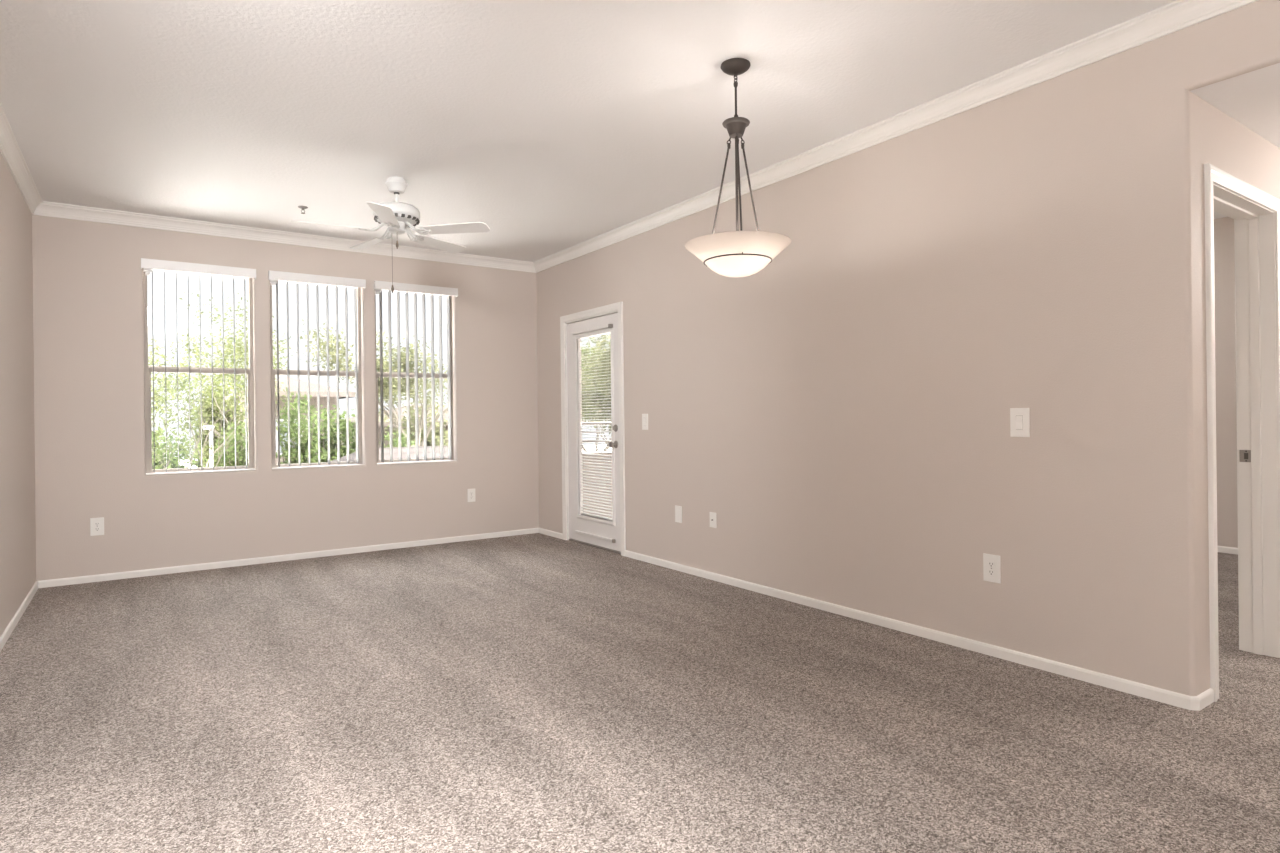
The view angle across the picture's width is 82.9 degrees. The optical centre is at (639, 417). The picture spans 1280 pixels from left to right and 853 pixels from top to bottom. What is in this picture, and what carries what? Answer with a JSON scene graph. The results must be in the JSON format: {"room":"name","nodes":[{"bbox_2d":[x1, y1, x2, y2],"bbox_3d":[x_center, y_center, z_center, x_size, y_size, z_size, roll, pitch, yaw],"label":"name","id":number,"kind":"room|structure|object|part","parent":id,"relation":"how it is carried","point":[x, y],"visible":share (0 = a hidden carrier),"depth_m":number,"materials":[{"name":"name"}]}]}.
{"room":"empty living room","nodes":[
{"label":"empty living room","id":0,"kind":"room"},
{"bbox_2d":[0,152,35,636],"bbox_3d":[-1.616,-0.192,1.163,0.130,2.743,9.600,-1,0,-35],"label":"wall","id":1,"kind":"structure","parent":0,"point":[17,433],"depth_m":4.36,"materials":[{"name":"beige paint"}]},
{"bbox_2d":[0,581,37,651],"bbox_3d":[-1.542,1.153,1.204,0.012,0.052,9.600,-1,0,-35],"label":"baseboard","id":2,"kind":"structure","parent":1,"relation":"attached to","point":[9,629],"depth_m":4.26,"materials":[{"name":"white paint"}]},
{"bbox_2d":[0,103,41,214],"bbox_3d":[-1.553,-1.519,1.218,0.062,0.091,9.600,-1,0,-35],"label":"trim","id":3,"kind":"structure","parent":1,"relation":"attached to","point":[10,150],"depth_m":4.28,"materials":[{"name":"white paint"}]},
{"bbox_2d":[32,215,538,580],"bbox_3d":[-2.718,-0.179,6.339,3.962,2.743,0.160,-1,0,-35],"label":"wall","id":4,"kind":"structure","parent":0,"point":[88,296],"depth_m":5.91,"materials":[{"name":"beige paint"}]},
{"bbox_2d":[90,517,103,535],"bbox_3d":[-3.998,0.802,5.339,0.082,0.130,0.010,-1,0,-35],"label":"power outlet","id":5,"kind":"object","parent":4,"relation":"attached to","point":[96,524],"visible":1,"depth_m":5.34,"materials":[{"name":"white plastic"}]},
{"bbox_2d":[143,269,255,474],"bbox_3d":[-3.506,-0.376,5.789,0.748,1.617,0.146,-1,0,-35],"label":"window","id":6,"kind":"structure","parent":4,"relation":"in","point":[147,369],"depth_m":5.78,"materials":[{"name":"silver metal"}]},
{"bbox_2d":[141,258,255,471],"bbox_3d":[-3.472,-0.396,5.737,0.774,1.622,0.132,-1,0,-35],"label":"vertical blind","id":7,"kind":"object","parent":6,"relation":"attached to","point":[147,265],"visible":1,"depth_m":5.73,"materials":[{"name":"white plastic"}]},
{"bbox_3d":[-3.528,-0.382,5.821,0.696,0.048,0.050,-1,0,-35],"label":"meeting rail","id":8,"kind":"part","parent":6,"relation":"part of","materials":[{"name":"silver metal"}]},
{"bbox_3d":[-3.519,0.030,5.814,0.696,0.776,0.019,-1,0,-35],"label":"sash","id":9,"kind":"part","parent":6,"relation":"part of","materials":[{"name":"clear glass"}]},
{"bbox_3d":[-3.479,0.428,5.763,0.746,0.008,0.082,-1,0,-35],"label":"sill","id":10,"kind":"part","parent":6,"relation":"part of","materials":[{"name":"white paint"}]},
{"bbox_2d":[33,201,535,272],"bbox_3d":[-2.670,-1.506,6.247,3.962,0.091,0.062,-1,0,-35],"label":"trim","id":11,"kind":"structure","parent":4,"relation":"attached to","point":[51,209],"depth_m":5.93,"materials":[{"name":"white paint"}]},
{"bbox_2d":[38,528,562,587],"bbox_3d":[-2.508,1.164,6.058,3.962,0.052,0.523,-1,0,-35],"label":"baseboard","id":12,"kind":"structure","parent":4,"relation":"attached to","point":[259,560],"depth_m":6.02,"materials":[{"name":"white paint"}]},
{"bbox_2d":[270,280,364,468],"bbox_3d":[-2.797,-0.384,6.282,0.740,1.617,0.146,-1,0,-35],"label":"window","id":13,"kind":"structure","parent":4,"relation":"in","point":[273,371],"depth_m":6.31,"materials":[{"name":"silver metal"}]},
{"bbox_3d":[-2.818,-0.390,6.313,0.688,0.048,0.050,-1,0,-35],"label":"meeting rail","id":14,"kind":"part","parent":13,"relation":"part of","materials":[{"name":"silver metal"}]},
{"bbox_3d":[-2.809,0.022,6.306,0.688,0.776,0.019,-1,0,-35],"label":"sash","id":15,"kind":"part","parent":13,"relation":"part of","materials":[{"name":"clear glass"}]},
{"bbox_2d":[268,270,365,466],"bbox_3d":[-2.762,-0.405,6.230,0.766,1.622,0.132,-1,0,-35],"label":"vertical blind","id":16,"kind":"object","parent":13,"relation":"attached to","point":[273,276],"visible":1,"depth_m":6.24,"materials":[{"name":"white plastic"}]},
{"bbox_3d":[-2.769,0.420,6.256,0.738,0.008,0.082,-1,0,-35],"label":"sill","id":17,"kind":"part","parent":13,"relation":"part of","materials":[{"name":"white paint"}]},
{"bbox_2d":[375,289,456,464],"bbox_3d":[-2.103,-0.392,6.764,0.738,1.617,0.146,-1,0,-35],"label":"window","id":18,"kind":"structure","parent":4,"relation":"in","point":[385,374],"depth_m":6.77,"materials":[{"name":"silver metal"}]},
{"bbox_3d":[-2.124,-0.398,6.795,0.686,0.048,0.050,-1,0,-35],"label":"meeting rail","id":19,"kind":"part","parent":18,"relation":"part of","materials":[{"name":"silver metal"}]},
{"bbox_3d":[-2.115,0.014,6.788,0.686,0.776,0.019,-1,0,-35],"label":"sash","id":20,"kind":"part","parent":18,"relation":"part of","materials":[{"name":"clear glass"}]},
{"bbox_2d":[374,280,457,461],"bbox_3d":[-2.068,-0.412,6.712,0.764,1.622,0.132,-1,0,-35],"label":"vertical blind","id":21,"kind":"object","parent":18,"relation":"attached to","point":[378,285],"visible":1,"depth_m":6.72,"materials":[{"name":"white plastic"}]},
{"bbox_3d":[-2.075,0.412,6.738,0.736,0.008,0.082,-1,0,-35],"label":"sill","id":22,"kind":"part","parent":18,"relation":"part of","materials":[{"name":"white paint"}]},
{"bbox_2d":[467,489,474,501],"bbox_3d":[-1.625,0.748,6.987,0.080,0.126,0.010,-1,0,-35],"label":"power outlet","id":23,"kind":"object","parent":4,"relation":"attached to","point":[470,492],"visible":1,"depth_m":6.98,"materials":[{"name":"white plastic"}]},
{"bbox_2d":[582,451,611,517],"bbox_3d":[0.263,0.769,8.656,3.280,0.783,0.180,-1,0,-35],"label":"wall","id":24,"kind":"structure","parent":0,"point":[603,451],"depth_m":8.07,"materials":[{"name":"grey paint"}]},
{"bbox_2d":[582,423,611,441],"bbox_3d":[0.250,0.208,8.651,3.215,0.340,0.036,-1,0,-35],"label":"balcony railing","id":25,"kind":"object","parent":24,"relation":"on","point":[582,423],"visible":0.02,"depth_m":8.11,"materials":[{"name":"grey metal"}]},
{"bbox_3d":[0.248,0.053,8.651,3.215,0.031,0.031,-1,0,-35],"label":"rail","id":26,"kind":"part","parent":25,"relation":"part of","materials":[{"name":"grey metal"}]},
{"bbox_3d":[0.251,0.253,8.651,3.215,0.021,0.021,-1,0,-35],"label":"rail","id":27,"kind":"part","parent":25,"relation":"part of","materials":[{"name":"grey metal"}]},
{"bbox_2d":[0,0,1226,261],"bbox_3d":[1.670,-1.681,3.456,8.212,0.160,9.900,-1,0,-35],"label":"ceiling","id":28,"kind":"structure","parent":0,"point":[554,126],"depth_m":3.50,"materials":[{"name":"white paint"}]},
{"bbox_2d":[298,206,307,213],"bbox_3d":[-2.484,-1.530,5.343,0.068,0.048,0.068,-1,0,-35],"label":"sprinkler head","id":29,"kind":"object","parent":28,"relation":"attached to","point":[300,207],"visible":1,"depth_m":5.33},
{"bbox_2d":[291,176,489,292],"bbox_3d":[-1.625,-1.189,4.750,1.190,0.750,1.197,-1,0,-35],"label":"ceiling fan","id":30,"kind":"object","parent":28,"relation":"hanging from","point":[398,216],"visible":1,"depth_m":4.70,"materials":[{"name":"white"}]},
{"bbox_3d":[-1.944,-1.214,4.570,0.460,0.034,0.133,-1,0,-27],"label":"blade","id":31,"kind":"part","parent":30,"relation":"part of","materials":[{"name":"white wood"}]},
{"bbox_3d":[-1.869,-1.215,5.029,0.133,0.034,0.460,-1,0,-45],"label":"blade","id":32,"kind":"part","parent":30,"relation":"part of","materials":[{"name":"white"}]},
{"bbox_3d":[-1.531,-1.219,4.358,0.133,0.034,0.460,-1,0,-9],"label":"blade","id":33,"kind":"part","parent":30,"relation":"part of","materials":[{"name":"white wood"}]},
{"bbox_3d":[-1.594,-1.427,4.748,0.023,0.103,0.023,-1,0,-35],"label":"down rod","id":34,"kind":"part","parent":30,"relation":"part of","materials":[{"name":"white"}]},
{"bbox_3d":[-1.410,-1.220,5.099,0.133,0.034,0.460,-1,0,27],"label":"blade","id":35,"kind":"part","parent":30,"relation":"part of","materials":[{"name":"white"}]},
{"bbox_3d":[-1.201,-1.222,4.685,0.460,0.034,0.133,-1,0,9],"label":"blade","id":36,"kind":"part","parent":30,"relation":"part of","materials":[{"name":"white wood"}]},
{"bbox_2d":[685,58,790,276],"bbox_3d":[0.435,-1.112,3.261,0.474,0.951,0.474,-1,0,-35],"label":"pendant lamp","id":37,"kind":"object","parent":28,"relation":"hanging from","point":[737,253],"visible":1,"depth_m":3.18,"materials":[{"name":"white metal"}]},
{"bbox_3d":[0.359,-0.989,3.304,0.119,0.508,0.015,-1,0,28],"label":"rod","id":38,"kind":"part","parent":37,"relation":"part of","materials":[{"name":"brown metal"}]},
{"bbox_3d":[0.431,-1.425,3.261,0.020,0.176,0.020,-1,0,-35],"label":"stem","id":39,"kind":"part","parent":37,"relation":"part of","materials":[{"name":"brown metal"}]},
{"bbox_3d":[0.440,-0.709,3.261,0.474,0.146,0.474,-1,0,-35],"label":"lamp shade","id":40,"kind":"part","parent":37,"relation":"part of","materials":[{"name":"white glass"}]},
{"bbox_3d":[0.435,-0.990,3.173,0.015,0.508,0.119,-1,0,2],"label":"rod","id":41,"kind":"part","parent":37,"relation":"part of","materials":[{"name":"brown metal"}]},
{"bbox_3d":[0.512,-0.991,3.306,0.119,0.508,0.015,-1,0,-32],"label":"rod","id":42,"kind":"part","parent":37,"relation":"part of","materials":[{"name":"brown metal"}]},
{"bbox_2d":[0,533,1279,852],"bbox_3d":[1.746,1.221,3.394,8.212,0.160,9.750,-1,0,-35],"label":"floor","id":43,"kind":"structure","parent":0,"point":[535,692],"depth_m":2.75,"materials":[{"name":"carpet"}]},
{"bbox_2d":[536,0,1279,695],"bbox_3d":[1.745,-0.221,3.496,0.130,2.763,9.600,-1,0,-35],"label":"wall","id":44,"kind":"structure","parent":0,"point":[840,407],"depth_m":3.58,"materials":[{"name":"beige paint"}]},
{"bbox_2d":[560,301,625,555],"bbox_3d":[-0.408,0.096,6.551,0.190,2.140,1.073,-1,0,-35],"label":"door","id":45,"kind":"structure","parent":44,"relation":"in","point":[601,532],"depth_m":6.58,"materials":[{"name":"white paint"}]},
{"bbox_3d":[-0.410,0.082,6.507,0.023,1.711,0.660,-1,0,-35],"label":"glass frame","id":46,"kind":"part","parent":45,"relation":"part of","materials":[{"name":"clear glass"}]},
{"bbox_2d":[579,336,612,519],"bbox_3d":[-0.389,0.085,6.521,0.020,1.605,0.568,-1,0,-35],"label":"mini blind","id":47,"kind":"object","parent":45,"relation":"attached to","point":[581,514],"depth_m":6.57,"materials":[{"name":"grey plastic"}]},
{"bbox_3d":[-0.390,0.082,6.521,0.019,1.623,0.393,-1,0,-35],"label":"ladder cord","id":48,"kind":"part","parent":45,"relation":"part of","materials":[{"name":"grey plastic"}]},
{"bbox_3d":[-0.380,0.896,6.521,0.019,0.012,0.584,-1,0,-35],"label":"rail","id":49,"kind":"part","parent":45,"relation":"part of","materials":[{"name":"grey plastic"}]},
{"bbox_3d":[-0.233,0.229,6.195,0.070,0.066,0.066,-1,0,-35],"label":"knob","id":50,"kind":"part","parent":45,"relation":"part of","materials":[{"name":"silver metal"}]},
{"bbox_2d":[642,414,647,429],"bbox_3d":[0.038,0.032,5.833,0.015,0.128,0.078,-1,0,-35],"label":"light switch","id":51,"kind":"object","parent":44,"relation":"attached to","point":[644,416],"visible":1,"depth_m":5.83,"materials":[{"name":"white plastic"}]},
{"bbox_2d":[675,505,681,522],"bbox_3d":[0.291,0.730,5.486,0.008,0.126,0.078,-1,0,-35],"label":"wall plate","id":52,"kind":"object","parent":44,"relation":"attached to","point":[678,509],"visible":1,"depth_m":5.48,"materials":[{"name":"white plastic"}]},
{"bbox_2d":[710,512,716,527],"bbox_3d":[0.515,0.727,5.155,0.017,0.108,0.070,-1,0,-35],"label":"outlet","id":53,"kind":"object","parent":44,"relation":"attached to","point":[712,514],"visible":1,"depth_m":5.15,"materials":[{"name":"white plastic"}]},
{"bbox_2d":[533,0,1258,272],"bbox_3d":[1.651,-1.556,3.442,0.062,0.091,9.600,-1,0,-35],"label":"trim","id":54,"kind":"structure","parent":44,"relation":"attached to","point":[1177,15],"depth_m":3.57,"materials":[{"name":"white paint"}]},
{"bbox_2d":[625,550,1213,710],"bbox_3d":[1.083,1.123,4.488,0.173,0.052,3.998,-1,0,-35],"label":"baseboard","id":55,"kind":"structure","parent":44,"relation":"attached to","point":[1197,703],"depth_m":3.55,"materials":[{"name":"white paint"}]},
{"bbox_2d":[983,553,1000,582],"bbox_3d":[1.686,0.722,3.475,0.010,0.132,0.084,-1,0,-35],"label":"power outlet","id":56,"kind":"object","parent":44,"relation":"attached to","point":[991,563],"visible":1,"depth_m":3.47,"materials":[{"name":"white plastic"}]},
{"bbox_2d":[988,561,994,567],"bbox_3d":[1.684,0.702,3.474,0.005,0.028,0.034,-1,0,-35],"label":"socket","id":57,"kind":"object","parent":56,"relation":"attached to","point":[991,564],"depth_m":3.47,"materials":[{"name":"grey plastic"}]},
{"bbox_2d":[988,569,994,575],"bbox_3d":[1.685,0.741,3.474,0.005,0.028,0.034,-1,0,-35],"label":"socket","id":58,"kind":"object","parent":56,"relation":"attached to","point":[991,572],"depth_m":3.47,"materials":[{"name":"grey plastic"}]},
{"bbox_2d":[1010,408,1029,436],"bbox_3d":[1.757,0.022,3.357,0.015,0.134,0.088,-1,0,-35],"label":"light switch","id":59,"kind":"object","parent":44,"relation":"attached to","point":[1019,417],"visible":1,"depth_m":3.35,"materials":[{"name":"white plastic"}]},
{"bbox_2d":[1214,217,1237,547],"bbox_3d":[4.347,-0.260,6.675,0.130,2.743,3.545,-1,0,-35],"label":"wall","id":60,"kind":"structure","parent":0,"point":[1224,250],"depth_m":5.92,"materials":[{"name":"beige paint"}]},
{"bbox_2d":[1217,546,1237,553],"bbox_3d":[4.304,1.086,6.634,0.012,0.052,3.545,-1,0,-35],"label":"baseboard","id":61,"kind":"structure","parent":60,"relation":"attached to","point":[1231,550],"depth_m":5.92,"materials":[{"name":"white paint"}]},
{"bbox_2d":[1191,63,1279,147],"bbox_3d":[3.892,-1.394,3.270,3.380,0.200,1.265,-1,0,-35],"label":"ceiling","id":62,"kind":"structure","parent":0,"point":[1252,99],"depth_m":2.90,"materials":[{"name":"white paint"}]},
{"bbox_2d":[1201,98,1279,689],"bbox_3d":[3.549,-0.241,3.878,3.270,2.763,0.140,-1,0,-35],"label":"wall","id":63,"kind":"structure","parent":0,"point":[1227,144],"depth_m":3.04,"materials":[{"name":"beige paint"}]},
{"bbox_2d":[1204,163,1279,701],"bbox_3d":[2.616,0.055,3.228,0.927,2.152,0.176,-1,0,-35],"label":"door frame","id":64,"kind":"structure","parent":63,"relation":"in","point":[1255,213],"depth_m":3.43,"materials":[{"name":"white paint"}]},
{"bbox_3d":[2.571,0.055,3.293,0.927,2.152,0.018,-1,0,-35],"label":"bedroom casing","id":65,"kind":"part","parent":64,"relation":"part of","materials":[{"name":"white paint"}]},
{"bbox_3d":[2.917,0.184,3.493,0.002,0.058,0.044,-1,0,-35],"label":"strike plate","id":66,"kind":"part","parent":64,"relation":"part of","materials":[{"name":"silver metal"}]},
{"label":"outside","id":67,"kind":"structure","parent":0,"visible":0},
{"bbox_2d":[179,445,611,467],"bbox_3d":[-22.715,4.521,47.468,130.000,0.200,89.400,-1,0,-35],"label":"ground","id":68,"kind":"structure","parent":67,"point":[186,465],"depth_m":96.69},
{"bbox_2d":[151,374,177,450],"bbox_3d":[-16.531,1.361,21.944,4.356,6.004,2.192,-1,0,-35],"label":"round tree","id":69,"kind":"object","parent":68,"relation":"on","point":[155,405],"visible":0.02,"depth_m":22.75,"materials":[{"name":"green plant"}]},
{"bbox_2d":[152,428,188,469],"bbox_3d":[-10.150,2.240,15.316,1.758,4.097,1.630,-1,0,-35],"label":"shrub","id":70,"kind":"object","parent":68,"relation":"on","point":[174,461],"visible":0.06,"depth_m":15.25,"materials":[{"name":"green plant"}]},
{"bbox_2d":[156,428,208,467],"bbox_3d":[-11.611,2.267,17.408,3.013,4.087,1.787,-1,0,-35],"label":"shrub","id":71,"kind":"object","parent":68,"relation":"on","point":[181,440],"visible":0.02,"depth_m":17.66,"materials":[{"name":"green plant"}]},
{"bbox_2d":[203,426,213,466],"bbox_3d":[-8.808,2.212,14.899,0.270,4.100,0.256,-1,0,-35],"label":"lamp post","id":72,"kind":"object","parent":68,"relation":"on","point":[207,427],"visible":0.27,"depth_m":14.88,"materials":[{"name":"grey metal"}]},
{"bbox_3d":[-8.803,2.252,14.902,0.260,4.020,0.256,-1,0,-35],"label":"post","id":73,"kind":"part","parent":72,"relation":"part of","materials":[{"name":"grey metal"}]},
{"bbox_2d":[191,380,247,467],"bbox_3d":[-13.973,1.462,24.195,1.882,5.736,2.107,-1,0,-35],"label":"round tree","id":74,"kind":"object","parent":68,"relation":"on","point":[218,427],"visible":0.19,"depth_m":23.80,"materials":[{"name":"green plant"}]},
{"bbox_2d":[148,292,294,468],"bbox_3d":[-8.261,0.999,12.406,4.290,6.518,4.223,-1,0,-26],"label":"tree","id":75,"kind":"object","parent":68,"relation":"on","point":[218,376],"visible":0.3,"depth_m":12.34,"materials":[{"name":"green plant"}]},
{"bbox_2d":[151,293,302,450],"bbox_3d":[-11.267,0.524,19.864,4.337,7.545,3.728,-1,0,-15],"label":"tree","id":76,"kind":"object","parent":68,"relation":"on","point":[240,352],"visible":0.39,"depth_m":19.19,"materials":[{"name":"green plant"}]},
{"bbox_2d":[214,412,247,466],"bbox_3d":[-8.911,2.061,16.162,1.411,4.426,1.681,-1,0,-35],"label":"shrub","id":77,"kind":"object","parent":68,"relation":"on","point":[240,457],"visible":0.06,"depth_m":15.86,"materials":[{"name":"green plant"}]},
{"bbox_2d":[224,377,354,463],"bbox_3d":[-14.498,1.327,29.703,3.960,6.000,7.260,-1,0,-35],"label":"house","id":78,"kind":"structure","parent":68,"relation":"on","point":[293,384],"depth_m":27.52,"materials":[{"name":"grey paint"}]},
{"bbox_3d":[-13.079,0.711,27.034,0.800,1.200,0.030,-1,0,-35],"label":"pane","id":79,"kind":"part","parent":78,"relation":"part of","materials":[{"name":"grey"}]},
{"bbox_2d":[276,387,326,463],"bbox_3d":[-7.938,1.777,16.817,1.286,4.965,1.741,-1,0,-35],"label":"shrub","id":80,"kind":"object","parent":68,"relation":"on","point":[293,431],"visible":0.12,"depth_m":16.68,"materials":[{"name":"green plant"}]},
{"bbox_2d":[300,405,355,461],"bbox_3d":[-7.931,1.965,18.711,1.984,4.598,1.301,-1,0,-35],"label":"shrub","id":81,"kind":"object","parent":68,"relation":"on","point":[342,423],"visible":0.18,"depth_m":18.58,"materials":[{"name":"green plant"}]},
{"bbox_2d":[296,319,447,446],"bbox_3d":[-6.972,0.579,23.137,7.013,7.325,4.392,-1,0,4],"label":"tree","id":82,"kind":"object","parent":68,"relation":"on","point":[332,347],"visible":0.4,"depth_m":22.60,"materials":[{"name":"green plant"}]},
{"bbox_2d":[330,446,447,461],"bbox_3d":[-4.288,2.395,14.748,5.560,3.630,5.360,-1,0,-35],"label":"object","id":83,"kind":"structure","parent":68,"relation":"on","point":[352,457],"depth_m":14.20,"materials":[{"name":"grey paint"}]},
{"bbox_2d":[379,425,414,447],"bbox_3d":[-6.175,2.232,18.124,1.535,4.020,1.709,-1,0,-35],"label":"shrub","id":84,"kind":"object","parent":68,"relation":"on","point":[403,444],"visible":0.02,"depth_m":18.02,"materials":[{"name":"green plant"}]},
{"bbox_2d":[387,393,447,447],"bbox_3d":[-8.535,1.556,28.244,3.009,5.423,2.231,-1,0,-35],"label":"round tree","id":85,"kind":"object","parent":68,"relation":"on","point":[412,415],"visible":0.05,"depth_m":28.04,"materials":[{"name":"green plant"}]},
{"bbox_2d":[435,430,447,445],"bbox_3d":[-4.903,2.248,18.936,1.708,3.961,1.698,-1,0,-35],"label":"shrub","id":86,"kind":"object","parent":68,"relation":"on","point":[444,442],"visible":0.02,"depth_m":18.80,"materials":[{"name":"green plant"}]},
{"bbox_2d":[340,404,584,451],"bbox_3d":[-8.841,1.812,34.538,9.960,4.900,7.560,-1,0,-35],"label":"house","id":87,"kind":"structure","parent":68,"relation":"on","point":[352,419],"depth_m":30.91,"materials":[{"name":"grey paint"}]},
{"bbox_2d":[581,334,610,435],"bbox_3d":[0.212,0.564,16.427,4.322,7.213,4.033,-1,0,-23],"label":"tree","id":88,"kind":"object","parent":68,"relation":"on","point":[603,409],"visible":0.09,"depth_m":15.38,"materials":[{"name":"green plant"}]},
{"bbox_2d":[581,337,611,451],"bbox_3d":[-0.834,0.368,24.073,6.198,7.632,6.570,-1,0,24],"label":"tree","id":89,"kind":"object","parent":68,"relation":"on","point":[583,350],"visible":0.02,"depth_m":22.66,"materials":[{"name":"green plant"}]}
]}

